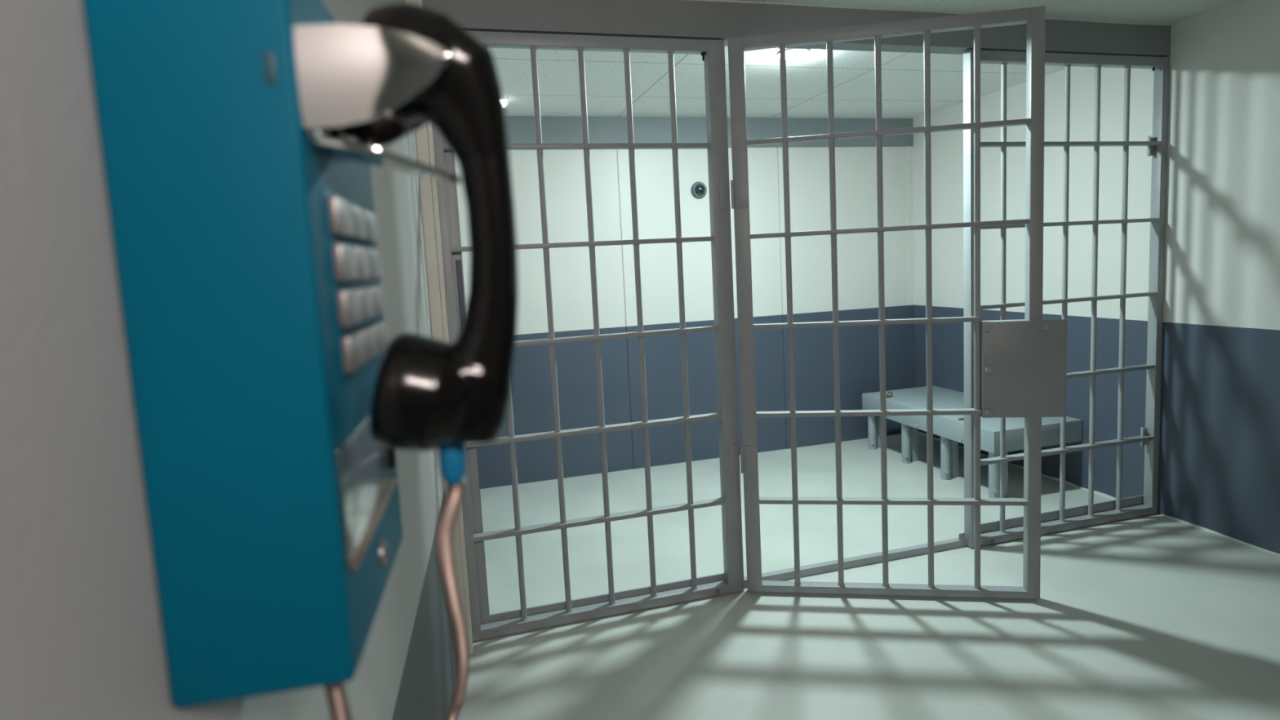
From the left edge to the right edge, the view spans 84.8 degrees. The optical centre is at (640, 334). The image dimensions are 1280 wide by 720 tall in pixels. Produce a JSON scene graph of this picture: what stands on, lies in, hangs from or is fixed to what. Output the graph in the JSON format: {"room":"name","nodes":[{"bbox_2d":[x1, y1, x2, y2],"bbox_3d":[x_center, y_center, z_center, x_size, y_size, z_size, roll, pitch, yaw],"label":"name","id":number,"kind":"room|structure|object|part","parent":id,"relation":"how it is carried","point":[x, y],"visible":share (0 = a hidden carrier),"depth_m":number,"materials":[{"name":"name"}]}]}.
{"room":"prison interior","nodes":[
{"label":"prison interior","id":0,"kind":"room"},
{"bbox_2d":[0,0,455,719],"bbox_3d":[-0.266,0.221,-0.099,0.150,2.270,4.915,-4,6,-11],"label":"wall","id":1,"kind":"structure","parent":0,"point":[82,638],"depth_m":0.38,"materials":[{"name":"white paint"}]},
{"bbox_2d":[82,0,460,708],"bbox_3d":[-0.234,-0.015,0.558,0.201,0.470,0.256,-4,6,-11],"label":"payphone","id":2,"kind":"object","parent":1,"relation":"attached to","point":[240,140],"visible":0.91,"depth_m":0.43,"materials":[{"name":"blue metal"}]},
{"bbox_3d":[-0.227,-0.041,0.560,0.002,0.134,0.177,-4,6,-11],"label":"keypad plate","id":3,"kind":"part","parent":2,"relation":"part of","materials":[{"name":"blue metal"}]},
{"bbox_3d":[-0.216,0.106,0.558,0.003,0.078,0.201,-4,6,-11],"label":"vault door","id":4,"kind":"part","parent":2,"relation":"part of","materials":[{"name":"silver metal"}]},
{"bbox_2d":[324,2,518,719],"bbox_3d":[-0.178,0.178,0.642,0.155,0.828,0.346,-4,6,-11],"label":"telephone handset","id":5,"kind":"object","parent":2,"relation":"hanging from","point":[429,393],"visible":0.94,"depth_m":0.48,"materials":[{"name":"black plastic"}]},
{"bbox_3d":[-0.196,0.338,0.663,0.107,0.509,0.328,-4,6,-11],"label":"cord","id":6,"kind":"part","parent":5,"relation":"part of","materials":[{"name":"metal"}]},
{"bbox_2d":[404,0,473,654],"bbox_3d":[-0.674,-0.013,2.358,0.052,2.269,0.083,-5,6,-15],"label":"trim","id":7,"kind":"structure","parent":1,"relation":"attached to","point":[424,141],"depth_m":2.30,"materials":[{"name":"beige paint"}]},
{"bbox_2d":[453,155,489,614],"bbox_3d":[-0.893,-0.101,3.310,0.092,2.270,1.748,-5,6,-15],"label":"wall","id":8,"kind":"structure","parent":0,"point":[454,156],"depth_m":2.53,"materials":[{"name":"white paint"}]},
{"bbox_2d":[422,0,1171,57],"bbox_3d":[0.734,-1.200,2.743,3.408,0.133,0.090,-5,6,-15],"label":"ceiling beam","id":9,"kind":"structure","parent":8,"relation":"attached to","point":[660,19],"depth_m":2.60,"materials":[{"name":"grey paint"}]},
{"bbox_2d":[454,146,909,488],"bbox_3d":[0.368,-0.299,4.612,3.258,2.270,0.100,-5,6,-15],"label":"wall","id":10,"kind":"structure","parent":0,"point":[855,167],"depth_m":4.55,"materials":[{"name":"white paint"}]},
{"bbox_2d":[617,149,638,469],"bbox_3d":[-0.079,-0.144,4.446,0.027,2.041,0.004,-5,6,-15],"label":"trim","id":11,"kind":"structure","parent":10,"relation":"attached to","point":[619,151],"depth_m":4.44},
{"bbox_2d":[691,182,706,198],"bbox_3d":[0.383,-0.927,4.479,0.108,0.108,0.055,-5,6,-15],"label":"dome camera","id":12,"kind":"object","parent":10,"relation":"attached to","point":[699,189],"visible":1,"depth_m":4.47,"materials":[{"name":"grey plastic"}]},
{"bbox_2d":[506,115,913,147],"bbox_3d":[0.383,-1.291,4.470,3.156,0.187,0.012,-5,6,-15],"label":"ceiling beam","id":13,"kind":"structure","parent":10,"relation":"attached to","point":[521,129],"depth_m":4.43,"materials":[{"name":"grey paint"}]},
{"bbox_2d":[777,146,790,448],"bbox_3d":[0.971,-0.227,4.735,0.025,2.041,0.004,-5,6,-15],"label":"trim","id":14,"kind":"structure","parent":10,"relation":"attached to","point":[780,153],"depth_m":4.73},
{"bbox_2d":[906,146,915,388],"bbox_3d":[1.932,-0.303,4.999,0.046,2.041,0.005,-5,6,-15],"label":"trim","id":15,"kind":"structure","parent":10,"relation":"attached to","point":[909,148],"depth_m":4.98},
{"bbox_2d":[487,45,1072,118],"bbox_3d":[0.601,-1.351,3.734,3.500,0.060,1.910,-5,6,-15],"label":"ceiling","id":16,"kind":"structure","parent":0,"point":[854,71],"depth_m":3.66,"materials":[{"name":"paint"}]},
{"bbox_2d":[777,48,809,59],"bbox_3d":[0.683,-1.249,3.125,0.142,0.025,0.142,-5,6,-15],"label":"recessed light","id":17,"kind":"object","parent":16,"relation":"in","point":[791,53],"visible":0.71,"depth_m":3.08,"materials":[{"name":"white"}]},
{"bbox_2d":[457,433,1279,719],"bbox_3d":[0.932,1.172,1.555,4.400,0.080,6.700,-5,6,-15],"label":"floor","id":18,"kind":"structure","parent":0,"point":[1155,616],"depth_m":2.54,"materials":[{"name":"grey concrete"}]},
{"bbox_2d":[431,31,744,641],"bbox_3d":[-0.158,0.008,2.579,1.070,2.130,0.061,-5,6,-15],"label":"bars","id":19,"kind":"object","parent":18,"relation":"on","point":[484,625],"visible":0.9,"depth_m":2.59,"materials":[{"name":"grey paint"}]},
{"bbox_3d":[-0.204,-0.672,2.500,0.964,0.016,0.039,-5,6,-15],"label":"rail","id":20,"kind":"part","parent":19,"relation":"part of","materials":[{"name":"grey metal"}]},
{"bbox_3d":[-0.187,-0.329,2.535,0.964,0.016,0.039,-5,6,-15],"label":"rail","id":21,"kind":"part","parent":19,"relation":"part of","materials":[{"name":"grey metal"}]},
{"bbox_3d":[-0.153,0.351,2.606,0.964,0.016,0.039,-5,6,-15],"label":"rail","id":22,"kind":"part","parent":19,"relation":"part of","materials":[{"name":"grey metal"}]},
{"bbox_3d":[-0.136,0.692,2.641,0.964,0.016,0.039,-5,6,-15],"label":"rail","id":23,"kind":"part","parent":19,"relation":"part of","materials":[{"name":"grey metal"}]},
{"bbox_3d":[-0.170,0.010,2.571,0.964,0.016,0.039,-5,6,-15],"label":"rail","id":24,"kind":"part","parent":19,"relation":"part of","materials":[{"name":"grey metal"}]},
{"bbox_2d":[727,5,1066,599],"bbox_3d":[0.938,-0.054,2.589,1.160,2.118,0.064,-2,6,9],"label":"door","id":25,"kind":"structure","parent":19,"relation":"attached to","point":[1020,365],"depth_m":2.57,"materials":[{"name":"grey paint"}]},
{"bbox_3d":[0.834,-0.045,2.616,0.816,0.016,0.039,-2,6,9],"label":"rail","id":26,"kind":"part","parent":25,"relation":"part of","materials":[{"name":"grey metal"}]},
{"bbox_3d":[0.851,0.296,2.651,0.816,0.016,0.039,-2,6,9],"label":"rail","id":27,"kind":"part","parent":25,"relation":"part of","materials":[{"name":"grey metal"}]},
{"bbox_3d":[0.878,-0.730,2.532,0.976,0.016,0.039,-2,6,9],"label":"rail","id":28,"kind":"part","parent":25,"relation":"part of","materials":[{"name":"grey metal"}]},
{"bbox_3d":[0.895,-0.387,2.568,0.976,0.016,0.039,-2,6,9],"label":"rail","id":29,"kind":"part","parent":25,"relation":"part of","materials":[{"name":"grey metal"}]},
{"bbox_3d":[0.947,0.634,2.674,0.976,0.016,0.039,-2,6,9],"label":"rail","id":30,"kind":"part","parent":25,"relation":"part of","materials":[{"name":"grey metal"}]},
{"bbox_3d":[1.380,0.124,2.522,0.278,0.352,0.005,-2,6,9],"label":"lock plate","id":31,"kind":"part","parent":25,"relation":"part of","materials":[{"name":"grey paint"}]},
{"bbox_2d":[743,537,967,587],"bbox_3d":[0.917,0.968,2.989,1.160,0.032,0.032,-5,6,-15],"label":"trim","id":32,"kind":"structure","parent":18,"relation":"on","point":[920,549],"depth_m":2.98,"materials":[{"name":"grey paint"}]},
{"bbox_2d":[862,385,1082,497],"bbox_3d":[1.930,0.594,4.252,0.579,0.412,1.190,-5,6,-15],"label":"bench","id":33,"kind":"object","parent":18,"relation":"on","point":[950,428],"visible":0.67,"depth_m":4.02,"materials":[{"name":"grey paint"}]},
{"bbox_3d":[1.564,0.639,4.726,0.054,0.262,0.054,-5,6,-15],"label":"leg","id":34,"kind":"part","parent":33,"relation":"part of","materials":[{"name":"grey paint"}]},
{"bbox_3d":[1.621,0.633,4.763,0.040,0.261,0.049,-5,6,-15],"label":"leg post","id":35,"kind":"part","parent":33,"relation":"part of","materials":[{"name":"grey metal"}]},
{"bbox_3d":[1.661,0.670,4.381,0.054,0.262,0.054,-5,6,-15],"label":"leg","id":36,"kind":"part","parent":33,"relation":"part of","materials":[{"name":"grey paint"}]},
{"bbox_3d":[1.718,0.664,4.418,0.040,0.261,0.049,-5,6,-15],"label":"leg post","id":37,"kind":"part","parent":33,"relation":"part of","materials":[{"name":"grey metal"}]},
{"bbox_3d":[1.759,0.701,4.036,0.054,0.262,0.054,-5,6,-15],"label":"leg","id":38,"kind":"part","parent":33,"relation":"part of","materials":[{"name":"grey paint"}]},
{"bbox_3d":[1.816,0.695,4.073,0.040,0.261,0.049,-5,6,-15],"label":"leg post","id":39,"kind":"part","parent":33,"relation":"part of","materials":[{"name":"grey metal"}]},
{"bbox_3d":[1.859,0.733,3.681,0.054,0.262,0.054,-5,6,-15],"label":"leg","id":40,"kind":"part","parent":33,"relation":"part of","materials":[{"name":"grey paint"}]},
{"bbox_3d":[1.916,0.726,3.718,0.040,0.261,0.049,-5,6,-15],"label":"leg post","id":41,"kind":"part","parent":33,"relation":"part of","materials":[{"name":"grey metal"}]},
{"bbox_2d":[958,49,1169,547],"bbox_3d":[1.901,-0.154,3.146,1.109,2.130,0.061,-5,6,-15],"label":"bars","id":42,"kind":"object","parent":18,"relation":"on","point":[1003,530],"visible":0.77,"depth_m":3.16,"materials":[{"name":"grey paint"}]},
{"bbox_3d":[1.953,0.527,3.216,1.001,0.016,0.039,-5,6,-15],"label":"rail","id":43,"kind":"part","parent":42,"relation":"part of","materials":[{"name":"grey metal"}]},
{"bbox_3d":[1.918,-0.155,3.146,1.001,0.016,0.039,-5,6,-15],"label":"rail","id":44,"kind":"part","parent":42,"relation":"part of","materials":[{"name":"grey metal"}]},
{"bbox_3d":[1.901,-0.494,3.111,1.001,0.016,0.039,-5,6,-15],"label":"rail","id":45,"kind":"part","parent":42,"relation":"part of","materials":[{"name":"grey metal"}]},
{"bbox_3d":[1.884,-0.837,3.075,1.001,0.016,0.039,-5,6,-15],"label":"rail","id":46,"kind":"part","parent":42,"relation":"part of","materials":[{"name":"grey metal"}]},
{"bbox_3d":[1.935,0.186,3.181,1.001,0.016,0.039,-5,6,-15],"label":"rail","id":47,"kind":"part","parent":42,"relation":"part of","materials":[{"name":"grey metal"}]},
{"bbox_2d":[735,0,1243,24],"bbox_3d":[1.086,-1.067,0.356,4.400,0.060,4.700,-5,6,-15],"label":"ceiling","id":48,"kind":"structure","parent":0,"point":[1157,11],"depth_m":2.83,"materials":[{"name":"paint"}]},
{"bbox_2d":[912,0,1279,554],"bbox_3d":[2.864,-0.148,1.936,0.100,2.270,6.610,-5,6,-15],"label":"wall","id":49,"kind":"structure","parent":0,"point":[1219,472],"depth_m":3.23,"materials":[{"name":"white paint"}]},
{"bbox_2d":[682,0,1173,26],"bbox_3d":[0.840,-1.265,2.716,3.208,0.008,0.008,-5,6,-15],"label":"trim","id":50,"kind":"structure","parent":49,"relation":"attached to","point":[713,1],"depth_m":2.75,"materials":[{"name":"beige paint"}]},
{"bbox_2d":[917,431,1115,499],"bbox_3d":[2.235,0.778,4.271,0.013,0.013,1.730,-5,6,-15],"label":"baseboard","id":51,"kind":"structure","parent":49,"relation":"attached to","point":[1099,493],"depth_m":3.91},
{"bbox_2d":[1160,514,1279,555],"bbox_3d":[3.101,1.053,1.208,0.013,0.010,4.480,-5,6,-15],"label":"baseboard","id":52,"kind":"structure","parent":49,"relation":"attached to","point":[1162,515],"depth_m":3.12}
]}

